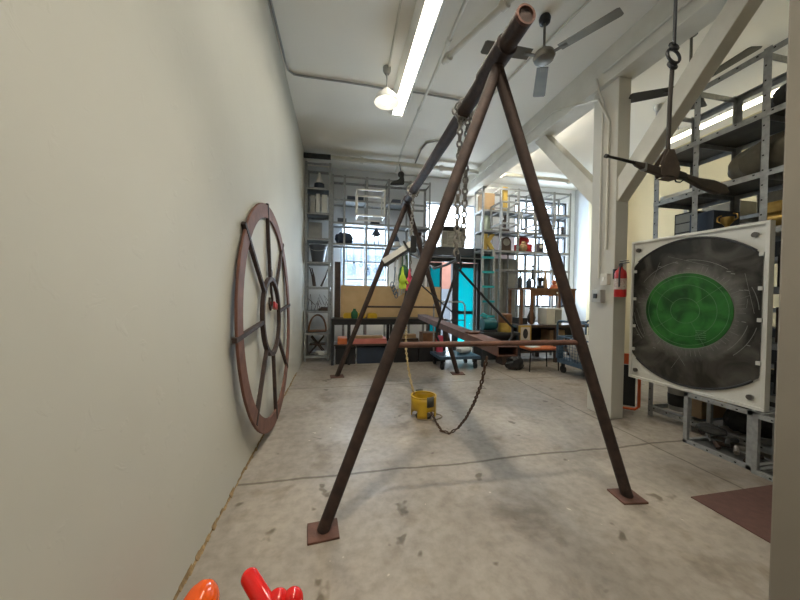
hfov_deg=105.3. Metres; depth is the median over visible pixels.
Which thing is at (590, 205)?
trim
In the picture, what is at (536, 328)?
workbench
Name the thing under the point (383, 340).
box
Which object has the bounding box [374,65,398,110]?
pendant lamp
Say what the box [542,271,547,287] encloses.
cone
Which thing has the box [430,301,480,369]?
cart
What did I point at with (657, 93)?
ceiling fan
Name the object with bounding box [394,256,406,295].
bundle
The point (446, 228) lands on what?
vent
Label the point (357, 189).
frame
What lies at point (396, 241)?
bell
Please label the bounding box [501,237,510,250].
mantel clock
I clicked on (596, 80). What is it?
conduit
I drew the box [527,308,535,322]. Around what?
vase
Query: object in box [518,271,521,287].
bottle
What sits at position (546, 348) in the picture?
stool
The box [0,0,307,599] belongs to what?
wall
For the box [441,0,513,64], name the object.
pipe
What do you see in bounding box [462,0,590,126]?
conduit
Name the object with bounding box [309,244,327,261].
bucket
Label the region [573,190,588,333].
window
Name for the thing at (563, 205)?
window
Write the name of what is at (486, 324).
pump
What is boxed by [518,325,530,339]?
framed picture
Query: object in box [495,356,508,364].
cardboard box
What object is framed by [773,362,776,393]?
storage bin
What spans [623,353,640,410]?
hand truck
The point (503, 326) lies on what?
drum
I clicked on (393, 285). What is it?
cluster
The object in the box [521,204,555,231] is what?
frame
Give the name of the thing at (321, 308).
tray
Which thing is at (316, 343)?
frame
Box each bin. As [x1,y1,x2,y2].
[335,346,355,363]
[343,312,350,317]
[356,345,385,363]
[367,313,376,317]
[393,348,417,362]
[418,347,439,361]
[770,369,774,407]
[771,326,776,363]
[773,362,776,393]
[775,307,778,342]
[777,254,780,286]
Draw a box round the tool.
[373,245,376,272]
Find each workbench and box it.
[331,317,447,365]
[509,322,588,361]
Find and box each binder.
[310,196,315,211]
[316,194,320,211]
[322,195,327,212]
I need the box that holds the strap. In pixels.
[410,254,455,269]
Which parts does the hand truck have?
panel, tube frame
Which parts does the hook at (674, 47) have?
rod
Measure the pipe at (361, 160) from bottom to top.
0.142 m
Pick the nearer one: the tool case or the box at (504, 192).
the tool case
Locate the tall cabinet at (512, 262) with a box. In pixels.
[484,258,515,329]
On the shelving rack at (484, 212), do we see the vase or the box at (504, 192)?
the box at (504, 192)
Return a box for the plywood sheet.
[340,285,440,316]
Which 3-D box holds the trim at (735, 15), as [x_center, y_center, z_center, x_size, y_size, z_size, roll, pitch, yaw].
[2.854,-2.014,3.122,0.150,1.647,1.502,1,1,-11]
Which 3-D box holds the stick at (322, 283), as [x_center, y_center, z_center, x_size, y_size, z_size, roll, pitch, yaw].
[-1.724,-0.513,6.960,0.192,0.424,0.048,0,1,-28]
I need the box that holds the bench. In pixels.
[472,330,519,366]
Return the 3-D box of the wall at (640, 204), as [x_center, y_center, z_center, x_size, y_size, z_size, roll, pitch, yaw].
[6.262,-0.775,3.660,0.200,4.600,11.150,1,1,-11]
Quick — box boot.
[390,164,403,184]
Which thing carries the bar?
hanging from the hanging chain at (413, 196)
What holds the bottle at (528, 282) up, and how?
on the wooden table
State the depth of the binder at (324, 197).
6.81 m
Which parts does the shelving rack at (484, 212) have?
shelf, shelf, shelf, rail, rail, shelf, shelf, shelf, rail, rail, shelf, shelf, rail, shelf, shelf, shelf, shelf, rail, rail, shelf, rail, shelf, shelf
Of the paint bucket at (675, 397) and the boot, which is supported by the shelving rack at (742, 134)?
the paint bucket at (675, 397)
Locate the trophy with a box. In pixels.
[716,213,738,226]
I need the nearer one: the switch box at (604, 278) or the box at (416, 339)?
the switch box at (604, 278)
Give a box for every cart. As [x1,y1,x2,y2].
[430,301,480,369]
[556,320,588,372]
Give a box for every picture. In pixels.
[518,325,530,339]
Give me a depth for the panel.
3.04 m
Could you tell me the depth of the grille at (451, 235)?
7.84 m
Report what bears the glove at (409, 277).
hanging from the pouch
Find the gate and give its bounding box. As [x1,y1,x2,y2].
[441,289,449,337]
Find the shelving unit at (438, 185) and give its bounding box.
[308,166,574,354]
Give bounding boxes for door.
[418,246,490,349]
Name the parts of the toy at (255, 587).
bulb, bulb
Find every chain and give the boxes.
[405,326,414,394]
[407,183,419,270]
[430,356,487,433]
[452,98,472,270]
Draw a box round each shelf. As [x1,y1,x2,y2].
[334,341,420,345]
[521,347,567,352]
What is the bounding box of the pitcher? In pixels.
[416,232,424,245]
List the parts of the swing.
bridle rod, bridle rod, bridle rod, bridle rod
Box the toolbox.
[512,317,527,323]
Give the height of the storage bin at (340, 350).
0.355 m
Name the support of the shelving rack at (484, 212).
on the floor
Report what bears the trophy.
on the shelving rack at (742, 134)
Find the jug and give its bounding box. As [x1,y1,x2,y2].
[351,309,357,318]
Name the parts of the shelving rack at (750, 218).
shelf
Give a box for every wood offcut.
[355,335,382,338]
[402,333,415,337]
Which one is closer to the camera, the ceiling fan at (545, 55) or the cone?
the ceiling fan at (545, 55)
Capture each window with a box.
[340,228,386,296]
[425,202,474,247]
[514,199,565,306]
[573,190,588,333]
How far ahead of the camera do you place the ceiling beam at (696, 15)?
3.73 m
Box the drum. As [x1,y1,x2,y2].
[497,313,511,331]
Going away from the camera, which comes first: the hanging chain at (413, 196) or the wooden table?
the hanging chain at (413, 196)
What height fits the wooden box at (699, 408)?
0.360 m
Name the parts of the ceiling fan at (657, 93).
blade, blade, blade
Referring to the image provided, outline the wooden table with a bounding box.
[508,288,576,323]
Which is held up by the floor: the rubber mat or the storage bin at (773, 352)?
the rubber mat
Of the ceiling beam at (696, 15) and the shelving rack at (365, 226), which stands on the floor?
the shelving rack at (365, 226)
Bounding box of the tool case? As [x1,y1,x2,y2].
[689,210,739,232]
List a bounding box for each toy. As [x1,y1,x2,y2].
[183,578,219,599]
[241,567,302,599]
[519,241,526,250]
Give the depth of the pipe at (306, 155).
6.54 m
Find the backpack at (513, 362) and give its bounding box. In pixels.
[505,355,523,369]
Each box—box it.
[338,336,346,343]
[353,336,386,343]
[401,337,418,341]
[419,331,438,341]
[478,193,494,210]
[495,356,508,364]
[502,187,507,210]
[541,329,564,345]
[591,290,604,301]
[600,273,610,284]
[691,396,726,418]
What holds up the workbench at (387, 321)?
on the floor
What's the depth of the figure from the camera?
7.27 m
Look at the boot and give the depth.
6.65 m
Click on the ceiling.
(344, 40)
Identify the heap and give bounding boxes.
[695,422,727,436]
[723,406,772,438]
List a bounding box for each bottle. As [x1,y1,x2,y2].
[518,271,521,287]
[526,275,531,287]
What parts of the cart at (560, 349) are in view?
panel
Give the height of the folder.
0.348 m
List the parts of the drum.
lid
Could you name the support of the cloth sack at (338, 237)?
on the shelving rack at (365, 226)
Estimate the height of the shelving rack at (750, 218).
3.020 m
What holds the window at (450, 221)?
in the shelving unit at (438, 185)
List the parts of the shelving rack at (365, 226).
shelf, shelf, rail, rail, shelf, shelf, shelf, rail, shelf, shelf, rail, rail, shelf, shelf, shelf, rail, shelf, rail, rail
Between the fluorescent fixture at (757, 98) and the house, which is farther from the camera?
the house
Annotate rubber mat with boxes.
[691,485,772,543]
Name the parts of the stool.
seat frame, seat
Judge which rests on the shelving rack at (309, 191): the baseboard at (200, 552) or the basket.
the basket
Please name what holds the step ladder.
on the floor
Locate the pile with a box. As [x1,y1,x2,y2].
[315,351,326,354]
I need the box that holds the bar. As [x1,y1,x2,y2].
[382,235,415,266]
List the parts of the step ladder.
rail, rail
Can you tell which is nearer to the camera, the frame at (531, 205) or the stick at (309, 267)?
the stick at (309, 267)
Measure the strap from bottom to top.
0.343 m
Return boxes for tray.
[318,307,327,310]
[391,199,400,202]
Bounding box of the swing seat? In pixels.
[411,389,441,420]
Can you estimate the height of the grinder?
0.270 m
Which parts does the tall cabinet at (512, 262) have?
door, door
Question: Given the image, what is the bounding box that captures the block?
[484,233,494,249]
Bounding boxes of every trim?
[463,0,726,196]
[535,135,592,204]
[586,202,591,334]
[617,0,763,201]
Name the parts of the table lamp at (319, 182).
lamp shade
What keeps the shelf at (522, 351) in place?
attached to the workbench at (536, 328)
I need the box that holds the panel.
[628,220,775,411]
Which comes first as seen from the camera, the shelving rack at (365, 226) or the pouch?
the pouch
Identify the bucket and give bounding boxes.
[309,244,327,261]
[667,387,684,412]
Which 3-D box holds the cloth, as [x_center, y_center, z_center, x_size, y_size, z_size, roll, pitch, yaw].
[3.200,-1.437,7.935,0.361,0.408,0.287,1,1,-11]
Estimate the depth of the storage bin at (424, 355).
6.88 m
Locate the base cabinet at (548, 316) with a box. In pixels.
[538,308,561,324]
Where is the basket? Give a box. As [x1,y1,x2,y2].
[308,314,326,331]
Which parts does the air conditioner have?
control panel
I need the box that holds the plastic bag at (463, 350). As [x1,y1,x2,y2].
[456,347,471,353]
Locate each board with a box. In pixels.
[308,222,321,237]
[334,262,340,316]
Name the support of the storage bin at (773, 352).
on the shelving rack at (750, 218)
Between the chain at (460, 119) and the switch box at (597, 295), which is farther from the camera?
the switch box at (597, 295)
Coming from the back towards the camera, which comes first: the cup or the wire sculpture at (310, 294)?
the wire sculpture at (310, 294)
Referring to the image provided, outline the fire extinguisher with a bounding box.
[613,260,629,296]
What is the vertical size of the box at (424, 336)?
0.220 m
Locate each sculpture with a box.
[308,294,330,309]
[530,265,535,287]
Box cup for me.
[720,216,734,226]
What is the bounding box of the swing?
[404,270,517,356]
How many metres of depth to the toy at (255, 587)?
1.28 m
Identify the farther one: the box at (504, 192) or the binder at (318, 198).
the box at (504, 192)
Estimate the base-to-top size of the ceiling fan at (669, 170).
0.301 m
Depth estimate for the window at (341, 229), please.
7.75 m
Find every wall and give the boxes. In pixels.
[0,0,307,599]
[624,110,778,369]
[769,0,799,599]
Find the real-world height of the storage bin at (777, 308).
0.330 m
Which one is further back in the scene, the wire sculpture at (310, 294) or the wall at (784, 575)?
the wire sculpture at (310, 294)
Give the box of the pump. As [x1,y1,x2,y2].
[479,313,497,331]
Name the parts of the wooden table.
leg, leg, leg, leg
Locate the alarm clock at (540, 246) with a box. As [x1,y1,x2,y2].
[537,243,543,251]
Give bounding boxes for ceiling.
[268,0,788,189]
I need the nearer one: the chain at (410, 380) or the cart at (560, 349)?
the chain at (410, 380)
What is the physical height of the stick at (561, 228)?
0.236 m
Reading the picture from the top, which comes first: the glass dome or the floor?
the glass dome
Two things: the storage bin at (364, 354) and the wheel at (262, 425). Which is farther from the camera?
the storage bin at (364, 354)
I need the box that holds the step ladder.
[481,249,494,317]
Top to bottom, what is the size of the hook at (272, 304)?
0.324 m
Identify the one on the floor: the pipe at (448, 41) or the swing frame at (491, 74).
the swing frame at (491, 74)
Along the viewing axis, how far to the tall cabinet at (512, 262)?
8.13 m
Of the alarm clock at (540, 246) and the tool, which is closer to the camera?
the tool
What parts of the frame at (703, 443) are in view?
plate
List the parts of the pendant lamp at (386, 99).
lamp shade, bulb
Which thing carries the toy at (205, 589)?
on the floor
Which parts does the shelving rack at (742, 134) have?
rail, drawer, drawer, drawer unit, shelf, shelf, rail, rail, shelf, shelf, rail, rail, shelf, shelf, shelf, shelf, rail, shelf, shelf, shelf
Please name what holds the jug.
on the workbench at (387, 321)
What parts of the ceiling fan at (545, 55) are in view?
blade, blade, motor, blade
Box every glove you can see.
[399,267,407,289]
[406,269,411,290]
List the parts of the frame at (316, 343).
seat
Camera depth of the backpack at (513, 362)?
6.18 m
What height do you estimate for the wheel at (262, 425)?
2.396 m
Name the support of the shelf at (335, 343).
attached to the workbench at (387, 321)
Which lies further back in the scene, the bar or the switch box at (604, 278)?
the bar
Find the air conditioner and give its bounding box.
[438,226,464,247]
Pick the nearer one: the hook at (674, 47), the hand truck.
the hook at (674, 47)
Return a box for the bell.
[393,235,400,245]
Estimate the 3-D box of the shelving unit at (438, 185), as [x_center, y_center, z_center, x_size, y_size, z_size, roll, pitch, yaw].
[1.403,-0.920,8.270,7.520,4.600,0.200,1,1,-11]
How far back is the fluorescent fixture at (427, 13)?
3.66 m
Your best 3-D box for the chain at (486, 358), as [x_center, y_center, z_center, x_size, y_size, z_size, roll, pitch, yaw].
[0.585,0.938,3.000,0.208,1.048,1.338,1,1,-11]
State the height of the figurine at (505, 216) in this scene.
0.440 m
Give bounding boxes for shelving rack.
[304,161,331,361]
[330,174,430,359]
[472,186,571,355]
[648,38,787,454]
[684,195,777,405]
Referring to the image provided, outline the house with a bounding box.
[371,228,380,244]
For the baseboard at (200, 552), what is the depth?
1.86 m
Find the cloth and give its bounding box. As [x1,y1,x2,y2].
[514,237,531,250]
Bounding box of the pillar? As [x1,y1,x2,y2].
[587,77,630,418]
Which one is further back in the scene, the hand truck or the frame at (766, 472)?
the hand truck
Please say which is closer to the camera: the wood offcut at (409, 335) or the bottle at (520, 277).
the wood offcut at (409, 335)
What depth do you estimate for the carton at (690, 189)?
3.72 m
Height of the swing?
0.765 m
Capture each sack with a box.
[335,232,352,242]
[567,335,588,361]
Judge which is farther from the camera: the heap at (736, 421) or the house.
the house
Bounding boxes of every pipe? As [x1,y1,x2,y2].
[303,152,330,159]
[331,155,570,183]
[395,0,467,171]
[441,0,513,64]
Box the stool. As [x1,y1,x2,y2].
[518,345,558,371]
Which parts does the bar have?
underside rail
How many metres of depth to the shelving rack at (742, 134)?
3.40 m
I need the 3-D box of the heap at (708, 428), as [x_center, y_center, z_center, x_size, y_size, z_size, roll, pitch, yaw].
[3.170,1.303,3.102,0.208,0.077,0.243,1,1,-11]
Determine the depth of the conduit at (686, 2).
3.27 m
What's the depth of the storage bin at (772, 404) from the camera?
3.59 m
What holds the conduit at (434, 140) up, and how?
attached to the ceiling
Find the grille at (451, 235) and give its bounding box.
[448,232,463,244]
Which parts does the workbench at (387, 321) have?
leg, leg, leg, leg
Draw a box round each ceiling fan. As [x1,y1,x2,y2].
[481,7,623,96]
[604,148,728,194]
[629,33,761,109]
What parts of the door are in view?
frame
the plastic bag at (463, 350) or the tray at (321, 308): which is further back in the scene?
the tray at (321, 308)
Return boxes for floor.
[176,351,772,599]
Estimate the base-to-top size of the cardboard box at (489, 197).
0.420 m
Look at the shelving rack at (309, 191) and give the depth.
6.74 m
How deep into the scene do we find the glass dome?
7.52 m
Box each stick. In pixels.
[309,267,313,285]
[320,269,327,286]
[539,227,563,233]
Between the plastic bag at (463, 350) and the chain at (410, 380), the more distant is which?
the plastic bag at (463, 350)
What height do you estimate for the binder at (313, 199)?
0.380 m
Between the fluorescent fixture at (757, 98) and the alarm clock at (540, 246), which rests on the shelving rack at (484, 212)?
the alarm clock at (540, 246)
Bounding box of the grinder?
[536,277,543,287]
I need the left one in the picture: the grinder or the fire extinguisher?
the grinder
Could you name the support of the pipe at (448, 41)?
attached to the ceiling
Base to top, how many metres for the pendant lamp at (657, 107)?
0.588 m
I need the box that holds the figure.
[550,280,557,287]
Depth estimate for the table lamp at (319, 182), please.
6.80 m
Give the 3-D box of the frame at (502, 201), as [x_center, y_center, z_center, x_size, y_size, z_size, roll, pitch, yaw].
[2.488,-2.003,7.241,0.474,0.524,0.534,1,1,-11]
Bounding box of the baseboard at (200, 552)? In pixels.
[173,372,296,599]
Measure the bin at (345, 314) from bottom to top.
0.113 m
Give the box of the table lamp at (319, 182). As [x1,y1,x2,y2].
[314,172,323,187]
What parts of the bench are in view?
leg, panel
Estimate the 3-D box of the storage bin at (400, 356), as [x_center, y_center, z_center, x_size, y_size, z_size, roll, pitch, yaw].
[0.102,1.207,6.939,0.570,0.355,0.340,1,1,-11]
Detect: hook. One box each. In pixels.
[268,282,277,310]
[665,0,680,149]
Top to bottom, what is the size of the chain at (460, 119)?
1.540 m
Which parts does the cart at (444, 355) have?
handle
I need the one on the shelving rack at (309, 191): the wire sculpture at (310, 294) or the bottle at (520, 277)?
the wire sculpture at (310, 294)
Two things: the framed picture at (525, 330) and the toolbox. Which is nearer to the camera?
the framed picture at (525, 330)
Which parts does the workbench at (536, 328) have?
leg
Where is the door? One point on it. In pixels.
(462, 290)
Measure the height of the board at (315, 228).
0.420 m
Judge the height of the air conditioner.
0.530 m
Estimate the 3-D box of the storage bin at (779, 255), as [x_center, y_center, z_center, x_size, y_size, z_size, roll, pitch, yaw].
[3.774,-0.266,2.688,0.450,0.300,0.400,1,1,-11]
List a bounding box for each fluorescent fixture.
[389,0,445,116]
[671,80,786,142]
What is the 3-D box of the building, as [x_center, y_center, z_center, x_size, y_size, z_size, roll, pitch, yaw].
[-3.345,-0.560,12.662,5.400,3.800,1.040,1,1,-11]
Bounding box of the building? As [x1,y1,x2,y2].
[342,240,384,285]
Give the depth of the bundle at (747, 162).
3.02 m
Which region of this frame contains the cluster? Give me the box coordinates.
[390,267,397,297]
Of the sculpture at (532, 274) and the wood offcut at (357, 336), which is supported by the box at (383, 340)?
the wood offcut at (357, 336)
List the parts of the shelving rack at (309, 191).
shelf, shelf, rail, shelf, shelf, shelf, shelf, shelf, rail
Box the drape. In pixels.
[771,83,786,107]
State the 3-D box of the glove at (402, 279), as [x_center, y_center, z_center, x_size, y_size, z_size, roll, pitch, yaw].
[0.055,-0.327,4.591,0.147,0.351,0.071,1,1,-11]
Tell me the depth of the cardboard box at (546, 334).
7.22 m
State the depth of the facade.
13.66 m
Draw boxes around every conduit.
[269,0,477,104]
[388,0,401,66]
[415,140,438,162]
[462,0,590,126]
[470,98,610,249]
[595,79,603,277]
[602,0,691,73]
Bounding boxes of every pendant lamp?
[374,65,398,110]
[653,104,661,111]
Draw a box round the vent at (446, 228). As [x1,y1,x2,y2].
[443,226,463,231]
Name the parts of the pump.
motor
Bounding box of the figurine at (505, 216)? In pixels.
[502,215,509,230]
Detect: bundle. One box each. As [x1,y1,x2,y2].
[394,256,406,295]
[727,130,784,179]
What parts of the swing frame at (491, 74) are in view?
foot plate, foot plate, leg, leg, leg, foot plate, leg, foot plate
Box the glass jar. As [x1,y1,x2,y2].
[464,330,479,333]
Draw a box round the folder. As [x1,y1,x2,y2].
[436,335,442,351]
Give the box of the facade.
[440,262,475,288]
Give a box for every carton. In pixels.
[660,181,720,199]
[702,200,755,215]
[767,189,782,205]
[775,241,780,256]
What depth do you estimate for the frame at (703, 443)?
2.95 m
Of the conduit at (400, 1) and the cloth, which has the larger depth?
the cloth
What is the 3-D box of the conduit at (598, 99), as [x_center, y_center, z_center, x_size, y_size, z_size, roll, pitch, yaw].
[2.156,-1.805,5.722,0.082,2.275,3.956,1,1,-12]
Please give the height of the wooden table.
0.838 m
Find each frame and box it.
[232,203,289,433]
[307,3,648,545]
[309,335,324,354]
[355,188,384,221]
[490,200,520,229]
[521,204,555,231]
[683,392,774,470]
[751,411,774,481]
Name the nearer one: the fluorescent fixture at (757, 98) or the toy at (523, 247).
the fluorescent fixture at (757, 98)
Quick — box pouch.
[398,255,408,286]
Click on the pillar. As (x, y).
(607, 318)
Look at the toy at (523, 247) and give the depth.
7.68 m
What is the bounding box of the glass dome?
[480,216,491,229]
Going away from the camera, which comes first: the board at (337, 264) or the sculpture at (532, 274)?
the board at (337, 264)
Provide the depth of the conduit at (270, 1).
4.37 m
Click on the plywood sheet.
(352, 296)

